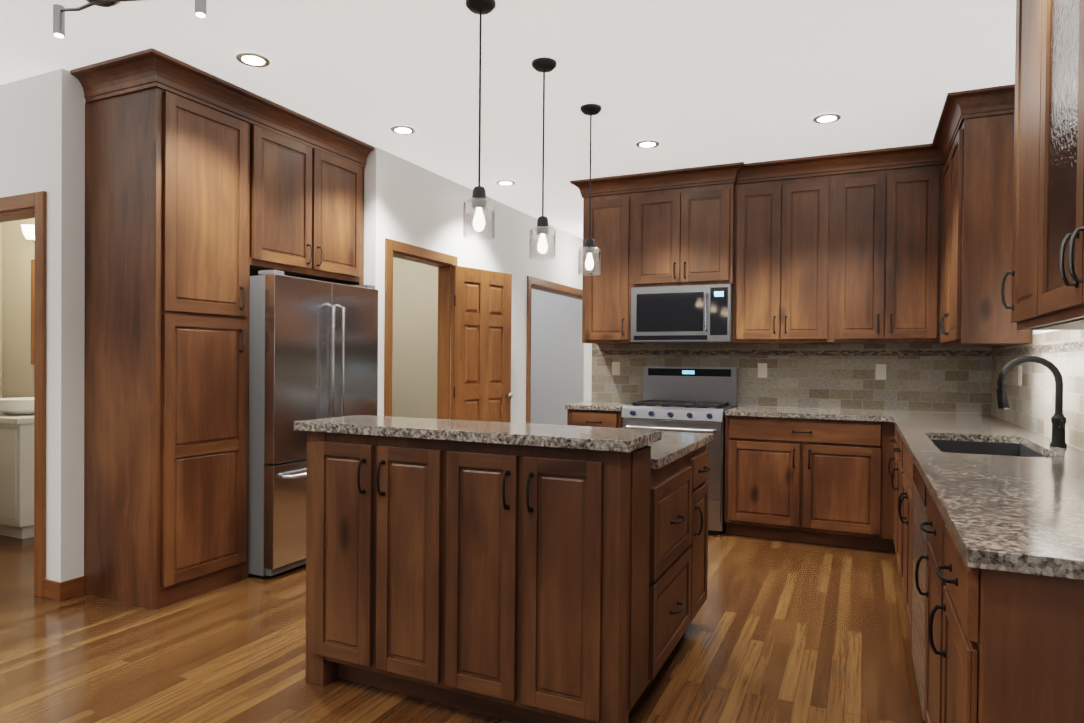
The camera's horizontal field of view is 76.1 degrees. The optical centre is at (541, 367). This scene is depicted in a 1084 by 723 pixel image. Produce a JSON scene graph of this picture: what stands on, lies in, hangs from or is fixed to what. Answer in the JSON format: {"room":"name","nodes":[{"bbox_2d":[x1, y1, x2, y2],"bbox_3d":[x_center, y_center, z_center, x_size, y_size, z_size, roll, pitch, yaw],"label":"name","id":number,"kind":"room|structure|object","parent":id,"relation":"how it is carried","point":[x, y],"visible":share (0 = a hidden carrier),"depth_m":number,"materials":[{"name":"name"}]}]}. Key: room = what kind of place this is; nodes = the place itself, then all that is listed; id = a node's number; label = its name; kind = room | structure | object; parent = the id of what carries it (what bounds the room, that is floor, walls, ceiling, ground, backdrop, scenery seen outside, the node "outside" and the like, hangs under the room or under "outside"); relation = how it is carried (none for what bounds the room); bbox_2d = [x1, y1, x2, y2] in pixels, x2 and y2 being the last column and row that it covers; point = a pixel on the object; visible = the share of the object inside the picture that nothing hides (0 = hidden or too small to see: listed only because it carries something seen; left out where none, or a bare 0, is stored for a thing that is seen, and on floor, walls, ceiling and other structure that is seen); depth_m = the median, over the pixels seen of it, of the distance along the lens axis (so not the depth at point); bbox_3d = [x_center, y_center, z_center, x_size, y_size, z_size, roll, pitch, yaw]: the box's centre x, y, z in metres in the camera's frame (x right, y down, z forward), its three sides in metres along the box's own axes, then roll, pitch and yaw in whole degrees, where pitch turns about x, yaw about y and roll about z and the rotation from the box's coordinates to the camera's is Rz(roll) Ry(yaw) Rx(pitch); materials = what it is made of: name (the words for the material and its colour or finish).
{"room":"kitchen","nodes":[
{"label":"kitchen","id":0,"kind":"room"},
{"bbox_2d":[0,218,34,397],"bbox_3d":[-3.322,-0.192,5.187,2.500,2.745,0.100,1,1,25],"label":"wall","id":1,"kind":"structure","parent":0,"point":[17,251],"depth_m":5.50,"materials":[{"name":"beige paint"}]},
{"bbox_2d":[21,224,34,242],"bbox_3d":[-3.702,-0.998,5.200,0.580,0.150,0.183,1,1,25],"label":"sconce","id":2,"kind":"object","parent":1,"relation":"attached to","point":[28,232],"visible":0.12,"depth_m":5.20,"materials":[{"name":"white glass"}]},
{"bbox_2d":[31,259,34,364],"bbox_3d":[-3.674,-0.433,5.277,0.700,0.820,0.026,1,1,25],"label":"bathroom mirror","id":3,"kind":"object","parent":1,"relation":"attached to","point":[32,304],"visible":0.15,"depth_m":5.40,"materials":[{"name":"brown wood"}]},
{"bbox_2d":[0,68,84,581],"bbox_3d":[-4.630,-0.198,4.634,4.790,2.745,0.118,1,1,25],"label":"wall","id":4,"kind":"structure","parent":0,"point":[42,132],"depth_m":3.62,"materials":[{"name":"paint"}]},
{"bbox_2d":[0,191,45,596],"bbox_3d":[-2.990,0.134,3.867,0.910,2.125,0.136,1,1,25],"label":"door frame","id":5,"kind":"structure","parent":4,"relation":"attached to","point":[24,202],"depth_m":3.63,"materials":[{"name":"brown wood"}]},
{"bbox_2d":[43,576,84,600],"bbox_3d":[-3.456,1.121,6.287,5.364,0.095,4.119,1,1,25],"label":"baseboard","id":6,"kind":"structure","parent":4,"relation":"attached to","point":[62,591],"depth_m":3.61,"materials":[{"name":"brown wood"}]},
{"bbox_2d":[392,257,437,418],"bbox_3d":[-1.679,-0.200,7.512,2.929,2.745,0.100,1,1,25],"label":"wall","id":7,"kind":"structure","parent":0,"point":[415,339],"depth_m":7.28,"materials":[{"name":"beige paint"}]},
{"bbox_2d":[0,527,924,722],"bbox_3d":[-1.800,1.231,3.994,10.500,0.050,14.000,1,1,25],"label":"floor","id":8,"kind":"structure","parent":0,"point":[781,631],"depth_m":2.96,"materials":[{"name":"brown wood"}]},
{"bbox_2d":[0,397,33,538],"bbox_3d":[-3.783,0.658,5.073,0.720,1.040,0.498,1,1,25],"label":"bathroom vanity","id":9,"kind":"object","parent":8,"relation":"on","point":[16,467],"visible":0.54,"depth_m":4.78,"materials":[{"name":"white wood"}]},
{"bbox_2d":[74,52,257,609],"bbox_3d":[-2.072,-0.167,3.837,0.636,2.744,0.580,1,1,25],"label":"tall cabinet","id":10,"kind":"object","parent":8,"relation":"on","point":[207,195],"depth_m":3.60,"materials":[{"name":"brown wood"}]},
{"bbox_2d":[248,270,377,577],"bbox_3d":[-1.641,0.320,4.472,0.844,1.765,0.920,1,1,25],"label":"refrigerator","id":11,"kind":"object","parent":8,"relation":"on","point":[313,349],"visible":0.56,"depth_m":4.04,"materials":[{"name":"grey metal"}]},
{"bbox_2d":[294,418,712,722],"bbox_3d":[-0.050,0.739,2.999,1.332,0.985,1.372,1,1,25],"label":"kitchen island","id":12,"kind":"object","parent":8,"relation":"on","point":[526,572],"depth_m":2.40,"materials":[{"name":"brown wood"}]},
{"bbox_2d":[294,415,661,446],"bbox_3d":[-0.268,0.231,2.572,1.350,0.035,0.385,1,1,25],"label":"island countertop","id":13,"kind":"structure","parent":12,"relation":"on","point":[465,429],"depth_m":2.45,"materials":[{"name":"grey stone"}]},
{"bbox_2d":[565,408,622,427],"bbox_3d":[0.528,0.769,5.730,0.455,0.880,0.620,1,1,25],"label":"base cabinet","id":14,"kind":"object","parent":8,"relation":"on","point":[594,417],"depth_m":5.44,"materials":[{"name":"brown wood"}]},
{"bbox_2d":[565,401,631,407],"bbox_3d":[0.526,0.311,5.727,0.462,0.035,0.638,1,1,25],"label":"countertop","id":15,"kind":"structure","parent":14,"relation":"on","point":[590,404],"depth_m":5.57,"materials":[{"name":"grey stone"}]},
{"bbox_2d":[622,366,737,533],"bbox_3d":[1.078,0.604,5.431,0.762,1.225,0.701,1,1,25],"label":"range","id":16,"kind":"object","parent":8,"relation":"on","point":[692,399],"visible":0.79,"depth_m":5.28,"materials":[{"name":"silver metal"}]},
{"bbox_2d":[724,412,892,551],"bbox_3d":[1.953,0.788,5.034,1.135,0.880,0.685,1,1,25],"label":"base cabinet","id":17,"kind":"object","parent":8,"relation":"on","point":[827,480],"depth_m":4.78,"materials":[{"name":"brown wood"}]},
{"bbox_2d":[725,406,1000,419],"bbox_3d":[2.238,0.334,4.934,1.720,0.035,0.638,1,1,25],"label":"countertop","id":18,"kind":"structure","parent":17,"relation":"on","point":[745,410],"depth_m":4.85,"materials":[{"name":"grey stone"}]},
{"bbox_2d":[889,424,896,551],"bbox_3d":[2.463,0.801,4.145,0.621,0.880,0.500,1,1,25],"label":"base cabinet","id":19,"kind":"object","parent":8,"relation":"on","point":[894,425],"depth_m":4.58,"materials":[{"name":"brown wood"}]},
{"bbox_2d":[897,480,908,626],"bbox_3d":[1.958,0.928,3.057,0.621,0.640,0.900,1,1,25],"label":"base cabinet","id":20,"kind":"object","parent":8,"relation":"on","point":[902,485],"depth_m":3.37,"materials":[{"name":"brown wood"}]},
{"bbox_2d":[909,456,920,679],"bbox_3d":[1.643,0.812,2.375,0.622,0.880,0.593,1,1,25],"label":"base cabinet","id":21,"kind":"object","parent":8,"relation":"on","point":[914,476],"depth_m":2.67,"materials":[{"name":"brown wood"}]},
{"bbox_2d":[893,432,1052,556],"bbox_3d":[2.253,0.804,3.691,0.621,0.880,0.500,1,1,25],"label":"base cabinet","id":22,"kind":"object","parent":8,"relation":"on","point":[946,443],"depth_m":3.46,"materials":[{"name":"brown wood"}]},
{"bbox_2d":[917,476,1083,722],"bbox_3d":[1.308,0.816,1.651,0.622,0.880,1.003,1,1,25],"label":"base cabinet","id":23,"kind":"object","parent":8,"relation":"on","point":[993,647],"depth_m":1.31,"materials":[{"name":"brown wood"}]},
{"bbox_2d":[893,416,1083,583],"bbox_3d":[1.843,0.358,2.793,0.638,0.047,3.580,1,1,25],"label":"countertop","id":24,"kind":"structure","parent":23,"relation":"on","point":[1015,515],"depth_m":1.81,"materials":[{"name":"grey stone"}]},
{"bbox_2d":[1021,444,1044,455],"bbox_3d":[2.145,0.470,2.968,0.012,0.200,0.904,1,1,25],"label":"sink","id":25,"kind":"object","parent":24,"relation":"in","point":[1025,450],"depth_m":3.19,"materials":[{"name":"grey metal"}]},
{"bbox_2d":[364,147,582,422],"bbox_3d":[-0.180,-0.183,7.118,0.120,2.745,4.955,1,1,25],"label":"wall","id":26,"kind":"structure","parent":0,"point":[407,202],"depth_m":5.73,"materials":[{"name":"paint"}]},
{"bbox_2d":[258,96,369,285],"bbox_3d":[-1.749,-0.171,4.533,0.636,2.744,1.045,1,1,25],"label":"upper cabinet","id":27,"kind":"object","parent":26,"relation":"attached to","point":[311,176],"depth_m":4.36,"materials":[{"name":"brown wood"}]},
{"bbox_2d":[384,238,457,418],"bbox_3d":[-0.973,0.137,5.391,0.136,2.125,0.950,1,1,25],"label":"door frame","id":28,"kind":"structure","parent":26,"relation":"attached to","point":[444,367],"depth_m":5.65,"materials":[{"name":"brown wood"}]},
{"bbox_2d":[452,265,512,421],"bbox_3d":[-0.491,0.173,5.965,0.255,2.034,0.698,1,1,25],"label":"door leaf","id":29,"kind":"structure","parent":26,"relation":"in","point":[481,340],"depth_m":5.94,"materials":[{"name":"brown wood"}]},
{"bbox_2d":[526,276,581,422],"bbox_3d":[0.325,0.120,8.194,0.136,2.125,2.530,1,1,25],"label":"door frame","id":30,"kind":"structure","parent":26,"relation":"attached to","point":[549,287],"depth_m":7.07,"materials":[{"name":"brown wood"}]},
{"bbox_2d":[0,0,1015,238],"bbox_3d":[-1.775,-1.589,3.966,10.500,0.100,14.000,1,1,25],"label":"ceiling","id":31,"kind":"structure","parent":0,"point":[691,83],"depth_m":3.51,"materials":[{"name":"paint"}]},
{"bbox_2d":[53,0,206,37],"bbox_3d":[-1.690,-1.458,2.796,0.742,0.138,0.196,1,1,25],"label":"spotlight fixture","id":32,"kind":"object","parent":31,"relation":"attached to","point":[60,10],"visible":0.98,"depth_m":2.86,"materials":[{"name":"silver metal"}]},
{"bbox_2d":[236,52,269,66],"bbox_3d":[-1.432,-1.527,3.433,0.156,0.008,0.156,1,1,25],"label":"recessed light","id":33,"kind":"object","parent":31,"relation":"in","point":[252,59],"visible":1,"depth_m":3.42,"materials":[{"name":"white"}]},
{"bbox_2d":[391,126,414,134],"bbox_3d":[-0.895,-1.532,4.463,0.156,0.008,0.156,1,1,25],"label":"recessed light","id":34,"kind":"object","parent":31,"relation":"in","point":[405,130],"visible":1,"depth_m":4.46,"materials":[{"name":"white"}]},
{"bbox_2d":[463,0,495,239],"bbox_3d":[-0.258,-1.029,2.872,0.132,0.972,0.132,1,1,25],"label":"pendant light","id":35,"kind":"object","parent":31,"relation":"hanging from","point":[478,203],"visible":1,"depth_m":2.86,"materials":[{"name":"black"}]},
{"bbox_2d":[496,180,514,185],"bbox_3d":[-0.302,-1.540,5.763,0.156,0.008,0.156,1,1,25],"label":"recessed light","id":36,"kind":"object","parent":31,"relation":"in","point":[505,182],"visible":0.98,"depth_m":5.74,"materials":[{"name":"white"}]},
{"bbox_2d":[529,57,556,259],"bbox_3d":[0.006,-1.032,3.450,0.132,0.972,0.132,1,1,25],"label":"pendant light","id":37,"kind":"object","parent":31,"relation":"hanging from","point":[543,65],"visible":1,"depth_m":3.44,"materials":[{"name":"black"}]},
{"bbox_2d":[578,104,601,275],"bbox_3d":[0.282,-1.036,4.052,0.132,0.972,0.132,1,1,25],"label":"pendant light","id":38,"kind":"object","parent":31,"relation":"hanging from","point":[590,110],"visible":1,"depth_m":4.04,"materials":[{"name":"black"}]},
{"bbox_2d":[636,140,658,147],"bbox_3d":[0.719,-1.521,4.708,0.156,0.008,0.156,1,1,25],"label":"recessed light","id":39,"kind":"object","parent":31,"relation":"in","point":[647,144],"visible":1,"depth_m":4.70,"materials":[{"name":"white"}]},
{"bbox_2d":[813,113,840,122],"bbox_3d":[1.721,-1.507,4.184,0.156,0.008,0.156,1,1,25],"label":"recessed light","id":40,"kind":"object","parent":31,"relation":"in","point":[828,118],"visible":1,"depth_m":4.17,"materials":[{"name":"white"}]},
{"bbox_2d":[530,289,583,424],"bbox_3d":[-0.511,-0.215,10.035,2.929,2.745,0.100,1,1,25],"label":"wall","id":41,"kind":"structure","parent":0,"point":[557,365],"depth_m":9.63,"materials":[{"name":"white paint"}]},
{"bbox_2d":[584,343,591,401],"bbox_3d":[1.792,-0.151,5.558,3.070,2.745,0.120,1,1,25],"label":"wall","id":42,"kind":"structure","parent":0,"point":[587,371],"depth_m":6.13,"materials":[{"name":"paint"}]},
{"bbox_2d":[570,144,929,343],"bbox_3d":[1.692,-0.841,5.271,3.023,1.370,0.473,1,1,25],"label":"upper cabinet","id":43,"kind":"object","parent":42,"relation":"attached to","point":[831,248],"depth_m":5.16,"materials":[{"name":"brown wood"}]},
{"bbox_2d":[591,343,991,413],"bbox_3d":[1.798,0.060,5.489,2.995,0.525,0.002,1,1,25],"label":"wall tile","id":44,"kind":"structure","parent":42,"relation":"attached to","point":[931,377],"depth_m":5.30,"materials":[{"name":"tile"}]},
{"bbox_2d":[612,362,619,374],"bbox_3d":[0.642,0.005,6.021,0.070,0.115,0.004,1,1,25],"label":"wall outlet","id":45,"kind":"object","parent":44,"relation":"attached to","point":[615,365],"depth_m":6.02,"materials":[{"name":"beige plastic"}]},
{"bbox_2d":[758,363,766,377],"bbox_3d":[1.753,0.019,5.506,0.070,0.115,0.004,1,1,25],"label":"wall outlet","id":46,"kind":"object","parent":44,"relation":"attached to","point":[762,367],"depth_m":5.50,"materials":[{"name":"beige plastic"}]},
{"bbox_2d":[876,364,885,379],"bbox_3d":[2.521,0.030,5.151,0.070,0.115,0.004,1,1,25],"label":"wall outlet","id":47,"kind":"object","parent":44,"relation":"attached to","point":[880,371],"depth_m":5.15,"materials":[{"name":"beige plastic"}]},
{"bbox_2d":[1032,330,1056,334],"bbox_3d":[1.164,-0.105,0.407,0.120,2.745,9.995,1,1,25],"label":"wall","id":48,"kind":"structure","parent":0,"point":[1038,331],"depth_m":3.54,"materials":[{"name":"paint"}]},
{"bbox_2d":[926,86,1031,346],"bbox_3d":[2.599,-0.822,4.133,0.418,1.370,0.950,1,1,25],"label":"upper cabinet","id":49,"kind":"object","parent":48,"relation":"attached to","point":[965,228],"depth_m":3.83,"materials":[{"name":"brown wood"}]},
{"bbox_2d":[991,330,1083,450],"bbox_3d":[2.271,0.089,2.949,0.002,0.525,4.215,1,1,25],"label":"wall tiles","id":50,"kind":"structure","parent":48,"relation":"attached to","point":[1031,399],"depth_m":3.44,"materials":[{"name":"tile"}]},
{"bbox_2d":[1018,366,1021,385],"bbox_3d":[2.744,0.043,3.977,0.004,0.115,0.070,1,1,25],"label":"wall outlet","id":51,"kind":"object","parent":50,"relation":"attached to","point":[1019,367],"depth_m":3.97,"materials":[{"name":"beige plastic"}]},
{"bbox_2d":[998,0,1083,335],"bbox_3d":[1.487,-0.806,1.689,0.383,1.365,1.300,1,1,25],"label":"upper cabinet","id":52,"kind":"object","parent":48,"relation":"attached to","point":[1041,122],"depth_m":1.96,"materials":[{"name":"brown wood"}]}
]}

